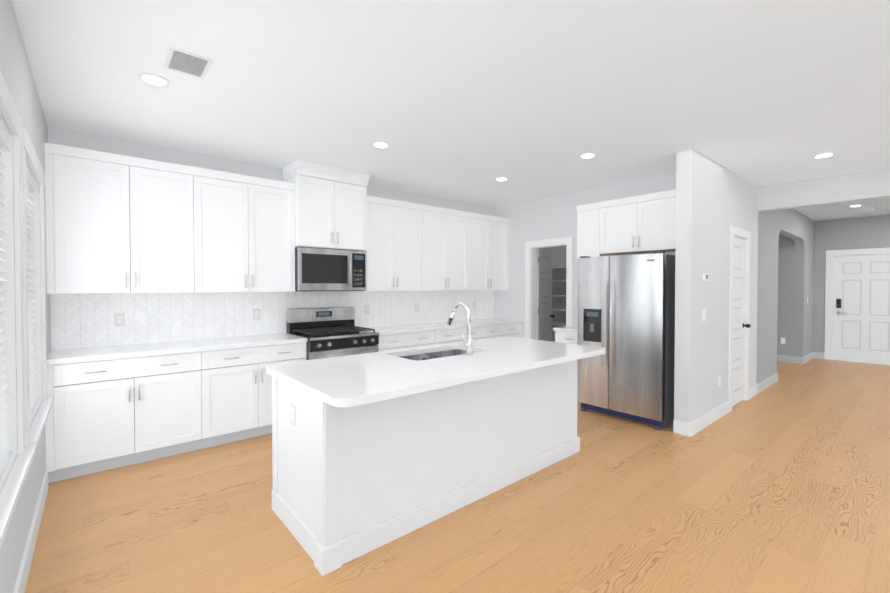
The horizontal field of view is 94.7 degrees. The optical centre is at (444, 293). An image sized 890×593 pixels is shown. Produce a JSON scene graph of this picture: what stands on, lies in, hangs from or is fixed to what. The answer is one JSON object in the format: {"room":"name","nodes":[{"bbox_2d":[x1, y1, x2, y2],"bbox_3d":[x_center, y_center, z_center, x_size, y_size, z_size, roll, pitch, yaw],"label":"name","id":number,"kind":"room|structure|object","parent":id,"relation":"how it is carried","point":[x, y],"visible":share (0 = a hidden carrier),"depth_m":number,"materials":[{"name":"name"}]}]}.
{"room":"kitchen","nodes":[
{"label":"kitchen","id":0,"kind":"room"},
{"bbox_2d":[0,0,50,592],"bbox_3d":[-0.702,0.052,0.279,0.150,2.750,8.000,-1,1,-41],"label":"wall","id":1,"kind":"structure","parent":0,"point":[16,71],"depth_m":2.07,"materials":[{"name":"paint"}]},
{"bbox_2d":[0,71,35,548],"bbox_3d":[-1.690,0.016,1.473,0.198,1.675,1.230,-1,1,-41],"label":"window","id":2,"kind":"structure","parent":1,"relation":"in","point":[15,408],"depth_m":1.87,"materials":[{"name":"paint"}]},
{"bbox_2d":[0,118,11,477],"bbox_3d":[-1.680,0.016,1.481,0.072,1.448,0.968,-1,1,-41],"label":"window blind","id":3,"kind":"object","parent":2,"relation":"attached to","point":[5,454],"visible":1,"depth_m":1.78,"materials":[{"name":"paint"}]},
{"bbox_2d":[13,471,47,592],"bbox_3d":[-0.430,1.367,0.110,0.016,0.125,7.360,-1,1,-41],"label":"baseboard","id":4,"kind":"structure","parent":1,"relation":"attached to","point":[23,573],"depth_m":2.16,"materials":[{"name":"paint"}]},
{"bbox_2d":[21,125,53,446],"bbox_3d":[-2.503,0.002,2.422,0.198,1.675,1.150,-1,1,-41],"label":"window","id":5,"kind":"structure","parent":1,"relation":"in","point":[29,159],"depth_m":2.75,"materials":[{"name":"paint"}]},
{"bbox_2d":[26,165,38,416],"bbox_3d":[-2.493,0.001,2.431,0.072,1.448,0.888,-1,1,-41],"label":"window blind","id":6,"kind":"object","parent":5,"relation":"attached to","point":[32,186],"visible":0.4,"depth_m":2.63,"materials":[{"name":"paint"}]},
{"bbox_2d":[47,125,541,333],"bbox_3d":[0.996,-0.051,7.075,11.570,2.750,0.120,-1,1,-41],"label":"wall","id":7,"kind":"structure","parent":0,"point":[74,138],"depth_m":4.04,"materials":[{"name":"paint"}]},
{"bbox_2d":[44,142,203,293],"bbox_3d":[-2.744,-0.576,3.568,1.032,1.146,0.328,-1,1,-41],"label":"upper cabinet","id":8,"kind":"object","parent":7,"relation":"attached to","point":[116,223],"depth_m":3.40,"materials":[{"name":"paint"}]},
{"bbox_2d":[204,169,295,291],"bbox_3d":[-2.068,-0.584,4.146,0.986,1.146,0.328,-1,1,-41],"label":"upper cabinet","id":9,"kind":"object","parent":7,"relation":"attached to","point":[250,221],"depth_m":4.04,"materials":[{"name":"paint"}]},
{"bbox_2d":[50,290,493,349],"bbox_3d":[-1.213,0.226,5.101,5.336,0.503,0.010,-1,1,-41],"label":"backsplash","id":10,"kind":"structure","parent":7,"relation":"attached to","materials":[{"name":"tile"}]},
{"bbox_2d":[284,166,367,249],"bbox_3d":[-1.360,-0.901,4.702,0.816,0.800,0.398,-1,1,-41],"label":"upper cabinet","id":11,"kind":"object","parent":7,"relation":"attached to","point":[332,209],"depth_m":4.52,"materials":[{"name":"paint"}]},
{"bbox_2d":[295,247,365,291],"bbox_3d":[-1.343,-0.256,4.692,0.804,0.465,0.446,-1,1,-41],"label":"microwave","id":12,"kind":"object","parent":11,"relation":"attached to","point":[316,268],"depth_m":4.53,"materials":[{"name":"grey metal"}]},
{"bbox_2d":[348,196,427,290],"bbox_3d":[-0.722,-0.602,5.298,0.919,1.146,0.328,-1,1,-41],"label":"upper cabinet","id":13,"kind":"object","parent":7,"relation":"attached to","point":[397,230],"depth_m":5.18,"materials":[{"name":"paint"}]},
{"bbox_2d":[428,206,471,289],"bbox_3d":[-0.092,-0.610,5.837,0.980,1.146,0.328,-1,1,-41],"label":"upper cabinet","id":14,"kind":"object","parent":7,"relation":"attached to","point":[449,230],"depth_m":5.77,"materials":[{"name":"paint"}]},
{"bbox_2d":[472,213,508,289],"bbox_3d":[0.554,-0.619,6.390,0.959,1.146,0.328,-1,1,-41],"label":"upper cabinet","id":15,"kind":"object","parent":7,"relation":"attached to","point":[490,234],"depth_m":6.29,"materials":[{"name":"paint"}]},
{"bbox_2d":[11,0,889,220],"bbox_3d":[3.636,-1.439,3.970,11.570,0.120,8.240,-1,1,-41],"label":"ceiling","id":16,"kind":"structure","parent":0,"point":[468,101],"depth_m":2.70,"materials":[{"name":"paint"}]},
{"bbox_2d":[138,73,169,86],"bbox_3d":[-1.849,-1.354,2.606,0.170,0.007,0.170,-1,1,-41],"label":"recessed light","id":17,"kind":"object","parent":16,"relation":"in","point":[154,79],"visible":1,"depth_m":2.59,"materials":[{"name":"paint"}]},
{"bbox_2d":[163,46,212,78],"bbox_3d":[-1.516,-1.348,2.417,0.210,0.013,0.280,-1,1,-41],"label":"ceiling vent","id":18,"kind":"object","parent":16,"relation":"in","point":[186,63],"visible":1,"depth_m":2.40,"materials":[{"name":"metal"}]},
{"bbox_2d":[372,142,389,147],"bbox_3d":[-0.593,-1.372,3.799,0.170,0.007,0.170,-1,1,-41],"label":"recessed light","id":19,"kind":"object","parent":16,"relation":"in","point":[380,145],"visible":1,"depth_m":3.80,"materials":[{"name":"paint"}]},
{"bbox_2d":[495,177,508,180],"bbox_3d":[0.692,-1.391,5.004,0.170,0.007,0.170,-1,1,-41],"label":"recessed light","id":20,"kind":"object","parent":16,"relation":"in","point":[501,179],"visible":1,"depth_m":5.00,"materials":[{"name":"paint"}]},
{"bbox_2d":[579,153,596,158],"bbox_3d":[1.431,-1.377,4.110,0.170,0.007,0.170,-1,1,-41],"label":"recessed light","id":21,"kind":"object","parent":16,"relation":"in","point":[587,155],"visible":0.96,"depth_m":4.09,"materials":[{"name":"paint"}]},
{"bbox_2d":[812,153,834,158],"bbox_3d":[3.792,-1.377,4.104,0.170,0.007,0.170,-1,1,-41],"label":"recessed light","id":22,"kind":"object","parent":16,"relation":"in","point":[824,155],"visible":1,"depth_m":4.08,"materials":[{"name":"paint"}]},
{"bbox_2d":[25,358,889,592],"bbox_3d":[3.636,1.420,4.013,11.570,0.100,8.240,-1,1,-41],"label":"floor","id":23,"kind":"structure","parent":0,"point":[781,484],"depth_m":2.51,"materials":[{"name":"brown wood"}]},
{"bbox_2d":[45,350,212,482],"bbox_3d":[-2.653,0.941,3.485,1.033,0.876,0.608,-1,1,-41],"label":"base cabinet","id":24,"kind":"object","parent":23,"relation":"on","point":[134,378],"depth_m":3.22,"materials":[{"name":"paint"}]},
{"bbox_2d":[47,334,306,365],"bbox_3d":[-2.310,0.479,3.747,1.903,0.040,0.623,-1,1,-41],"label":"countertop","id":25,"kind":"structure","parent":24,"relation":"on","point":[187,345],"depth_m":3.50,"materials":[{"name":"white stone"}]},
{"bbox_2d":[213,342,305,445],"bbox_3d":[-1.975,0.932,4.064,0.990,0.876,0.608,-1,1,-41],"label":"base cabinet","id":26,"kind":"object","parent":23,"relation":"on","point":[242,386],"depth_m":3.79,"materials":[{"name":"paint"}]},
{"bbox_2d":[286,307,378,359],"bbox_3d":[-1.243,0.769,4.590,0.796,1.185,0.723,-1,1,-41],"label":"stove","id":27,"kind":"object","parent":23,"relation":"on","point":[328,332],"visible":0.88,"depth_m":4.54,"materials":[{"name":"grey metal"}]},
{"bbox_2d":[378,330,440,351],"bbox_3d":[-0.634,0.914,5.212,0.921,0.876,0.608,-1,1,-41],"label":"base cabinet","id":28,"kind":"object","parent":23,"relation":"on","point":[387,342],"depth_m":4.97,"materials":[{"name":"paint"}]},
{"bbox_2d":[356,318,523,337],"bbox_3d":[0.025,0.448,5.745,2.623,0.040,0.623,-1,1,-41],"label":"countertop","id":29,"kind":"structure","parent":28,"relation":"on","point":[410,327],"depth_m":5.49,"materials":[{"name":"white stone"}]},
{"bbox_2d":[269,358,582,575],"bbox_3d":[0.022,0.943,3.098,2.358,0.884,0.821,-1,1,-41],"label":"kitchen island","id":30,"kind":"object","parent":23,"relation":"on","point":[372,451],"depth_m":2.45,"materials":[{"name":"paint"}]},
{"bbox_2d":[290,403,295,425],"bbox_3d":[-0.885,0.705,2.383,0.005,0.116,0.072,-1,1,-41],"label":"outlet","id":31,"kind":"object","parent":30,"relation":"attached to","point":[292,405],"depth_m":2.38,"materials":[{"name":"white plastic"}]},
{"bbox_2d":[266,338,604,409],"bbox_3d":[0.088,0.481,3.015,2.400,0.040,1.080,-1,1,-41],"label":"island countertop","id":32,"kind":"structure","parent":30,"relation":"on","point":[342,382],"depth_m":2.58,"materials":[{"name":"white stone"}]},
{"bbox_2d":[401,349,475,360],"bbox_3d":[-0.042,0.603,3.208,0.810,0.210,0.480,-1,1,-41],"label":"sink","id":33,"kind":"object","parent":32,"relation":"in","point":[433,353],"depth_m":3.41,"materials":[{"name":"silver metal"}]},
{"bbox_2d":[447,302,472,356],"bbox_3d":[0.094,0.264,3.068,0.092,0.392,0.262,-1,1,-41],"label":"faucet","id":34,"kind":"object","parent":32,"relation":"on","point":[468,344],"depth_m":3.00,"materials":[{"name":"silver metal"}]},
{"bbox_2d":[441,326,484,343],"bbox_3d":[-0.003,0.906,5.753,0.981,0.876,0.608,-1,1,-41],"label":"base cabinet","id":35,"kind":"object","parent":23,"relation":"on","point":[477,332],"depth_m":5.54,"materials":[{"name":"paint"}]},
{"bbox_2d":[485,322,523,338],"bbox_3d":[0.644,0.898,6.306,0.961,0.876,0.608,-1,1,-41],"label":"base cabinet","id":36,"kind":"object","parent":23,"relation":"on","point":[515,330],"depth_m":6.11,"materials":[{"name":"paint"}]},
{"bbox_2d":[553,325,579,402],"bbox_3d":[1.761,0.894,5.247,0.641,0.915,0.458,-1,1,-41],"label":"base cabinet","id":37,"kind":"object","parent":23,"relation":"on","point":[566,334],"visible":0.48,"depth_m":5.10,"materials":[{"name":"paint"}]},
{"bbox_2d":[553,325,576,332],"bbox_3d":[1.763,0.456,5.242,0.633,0.039,0.458,-1,1,-41],"label":"countertop","id":38,"kind":"structure","parent":37,"relation":"on","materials":[{"name":"stone"}]},
{"bbox_2d":[577,251,674,430],"bbox_3d":[2.110,0.470,4.616,0.866,1.782,0.933,-1,1,-41],"label":"fridge","id":39,"kind":"object","parent":23,"relation":"on","point":[626,312],"visible":0.96,"depth_m":4.28,"materials":[{"name":"grey metal"}]},
{"bbox_2d":[542,246,565,337],"bbox_3d":[2.445,-0.051,7.052,0.120,2.750,1.800,-1,1,-41],"label":"wall","id":40,"kind":"structure","parent":0,"point":[559,257],"depth_m":7.40,"materials":[{"name":"paint"}]},
{"bbox_2d":[552,266,565,341],"bbox_3d":[2.222,0.264,6.944,0.355,1.444,1.670,-1,1,-41],"label":"shelf","id":41,"kind":"object","parent":40,"relation":"attached to","point":[556,322],"depth_m":7.04,"materials":[{"name":"white wood"}]},
{"bbox_2d":[494,172,675,337],"bbox_3d":[1.858,-0.031,5.707,0.120,2.750,3.080,-1,1,-41],"label":"wall","id":42,"kind":"structure","parent":0,"point":[552,217],"depth_m":6.03,"materials":[{"name":"paint"}]},
{"bbox_2d":[536,249,554,340],"bbox_3d":[1.581,0.315,6.593,0.594,2.008,0.243,-1,1,-41],"label":"pantry door","id":43,"kind":"structure","parent":42,"relation":"in","point":[544,316],"depth_m":6.51,"materials":[{"name":"paint"}]},
{"bbox_2d":[525,237,572,339],"bbox_3d":[1.558,0.274,6.061,0.152,2.130,0.820,-1,1,-41],"label":"door frame","id":44,"kind":"structure","parent":42,"relation":"attached to","point":[530,297],"depth_m":6.25,"materials":[{"name":"paint"}]},
{"bbox_2d":[577,203,596,256],"bbox_3d":[1.946,-0.806,5.244,0.328,0.635,0.370,-1,1,-41],"label":"upper cabinet","id":45,"kind":"object","parent":42,"relation":"attached to","point":[587,213],"depth_m":5.17,"materials":[{"name":"paint"}]},
{"bbox_2d":[597,189,675,256],"bbox_3d":[2.356,-0.798,4.765,0.328,0.635,1.013,-1,1,-41],"label":"upper cabinet","id":46,"kind":"object","parent":42,"relation":"attached to","point":[641,224],"depth_m":4.70,"materials":[{"name":"paint"}]},
{"bbox_2d":[674,148,813,422],"bbox_3d":[4.846,-0.037,6.145,6.690,2.750,0.140,-1,1,-41],"label":"wall","id":47,"kind":"structure","parent":0,"point":[715,201],"depth_m":4.46,"materials":[{"name":"paint"}]},
{"bbox_2d":[701,309,705,320],"bbox_3d":[2.620,0.218,4.145,0.120,0.120,0.008,-1,1,-41],"label":"plate","id":48,"kind":"object","parent":47,"relation":"attached to","point":[703,314],"visible":1,"depth_m":4.12,"materials":[{"name":"white plastic"}]},
{"bbox_2d":[703,273,708,280],"bbox_3d":[2.643,-0.162,4.150,0.110,0.080,0.022,-1,1,-41],"label":"thermostat","id":49,"kind":"object","parent":47,"relation":"attached to","point":[705,276],"visible":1,"depth_m":4.12,"materials":[{"name":"white plastic"}]},
{"bbox_2d":[685,401,729,436],"bbox_3d":[2.795,1.303,4.321,1.206,0.125,0.036,-1,1,-41],"label":"baseboard","id":50,"kind":"structure","parent":47,"relation":"attached to","point":[692,428],"depth_m":4.20,"materials":[{"name":"paint"}]},
{"bbox_2d":[718,375,720,386],"bbox_3d":[3.006,0.963,4.488,0.072,0.116,0.006,-1,1,-41],"label":"outlet","id":51,"kind":"object","parent":47,"relation":"attached to","point":[719,380],"visible":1,"depth_m":4.48,"materials":[{"name":"white plastic"}]},
{"bbox_2d":[728,226,750,410],"bbox_3d":[3.515,0.290,4.999,0.790,2.130,0.156,-1,1,-41],"label":"trim","id":52,"kind":"structure","parent":47,"relation":"attached to","point":[740,233],"depth_m":5.05,"materials":[{"name":"paint"}]},
{"bbox_2d":[732,237,750,406],"bbox_3d":[3.557,0.339,4.947,0.581,2.010,0.107,-1,1,-41],"label":"closet door","id":53,"kind":"structure","parent":47,"relation":"in","point":[739,325],"depth_m":5.00,"materials":[{"name":"paint"}]},
{"bbox_2d":[749,372,777,398],"bbox_3d":[4.461,1.281,5.746,1.600,0.125,0.036,-1,1,-41],"label":"baseboard","id":54,"kind":"structure","parent":47,"relation":"attached to","point":[767,382],"depth_m":5.66,"materials":[{"name":"paint"}]},
{"bbox_2d":[804,352,815,362],"bbox_3d":[7.067,1.248,7.961,0.980,0.125,0.060,-1,1,-41],"label":"baseboard","id":55,"kind":"structure","parent":47,"relation":"attached to","point":[811,355],"depth_m":8.05,"materials":[{"name":"paint"}]},
{"bbox_2d":[777,234,794,355],"bbox_3d":[5.626,-0.080,8.932,0.120,2.750,3.080,-1,1,-41],"label":"wall","id":56,"kind":"structure","parent":0,"point":[786,268],"depth_m":7.81,"materials":[{"name":"grey paint"}]},
{"bbox_2d":[777,355,804,363],"bbox_3d":[5.626,1.234,8.848,0.016,0.125,3.235,-1,1,-41],"label":"baseboard","id":57,"kind":"structure","parent":56,"relation":"attached to","point":[783,358],"depth_m":7.75,"materials":[{"name":"paint"}]},
{"bbox_2d":[757,167,889,211],"bbox_3d":[5.732,-1.219,3.647,0.150,0.309,4.779,-1,1,-41],"label":"header beam","id":58,"kind":"structure","parent":0,"point":[862,185],"depth_m":4.90,"materials":[{"name":"paint"}]},
{"bbox_2d":[813,215,889,355],"bbox_3d":[7.986,-0.061,7.713,0.120,2.750,8.000,-1,1,-41],"label":"wall","id":59,"kind":"structure","parent":0,"point":[858,233],"depth_m":8.04,"materials":[{"name":"grey paint"}]},
{"bbox_2d":[824,247,889,359],"bbox_3d":[7.949,0.238,7.746,0.138,2.150,1.110,-1,1,-41],"label":"door frame","id":60,"kind":"structure","parent":59,"relation":"attached to","point":[831,255],"depth_m":8.06,"materials":[{"name":"paint"}]},
{"bbox_2d":[833,254,889,364],"bbox_3d":[7.921,0.294,7.723,0.104,2.015,0.864,-1,1,-41],"label":"front door","id":61,"kind":"structure","parent":59,"relation":"in","point":[862,308],"depth_m":7.76,"materials":[{"name":"paint"}]}
]}

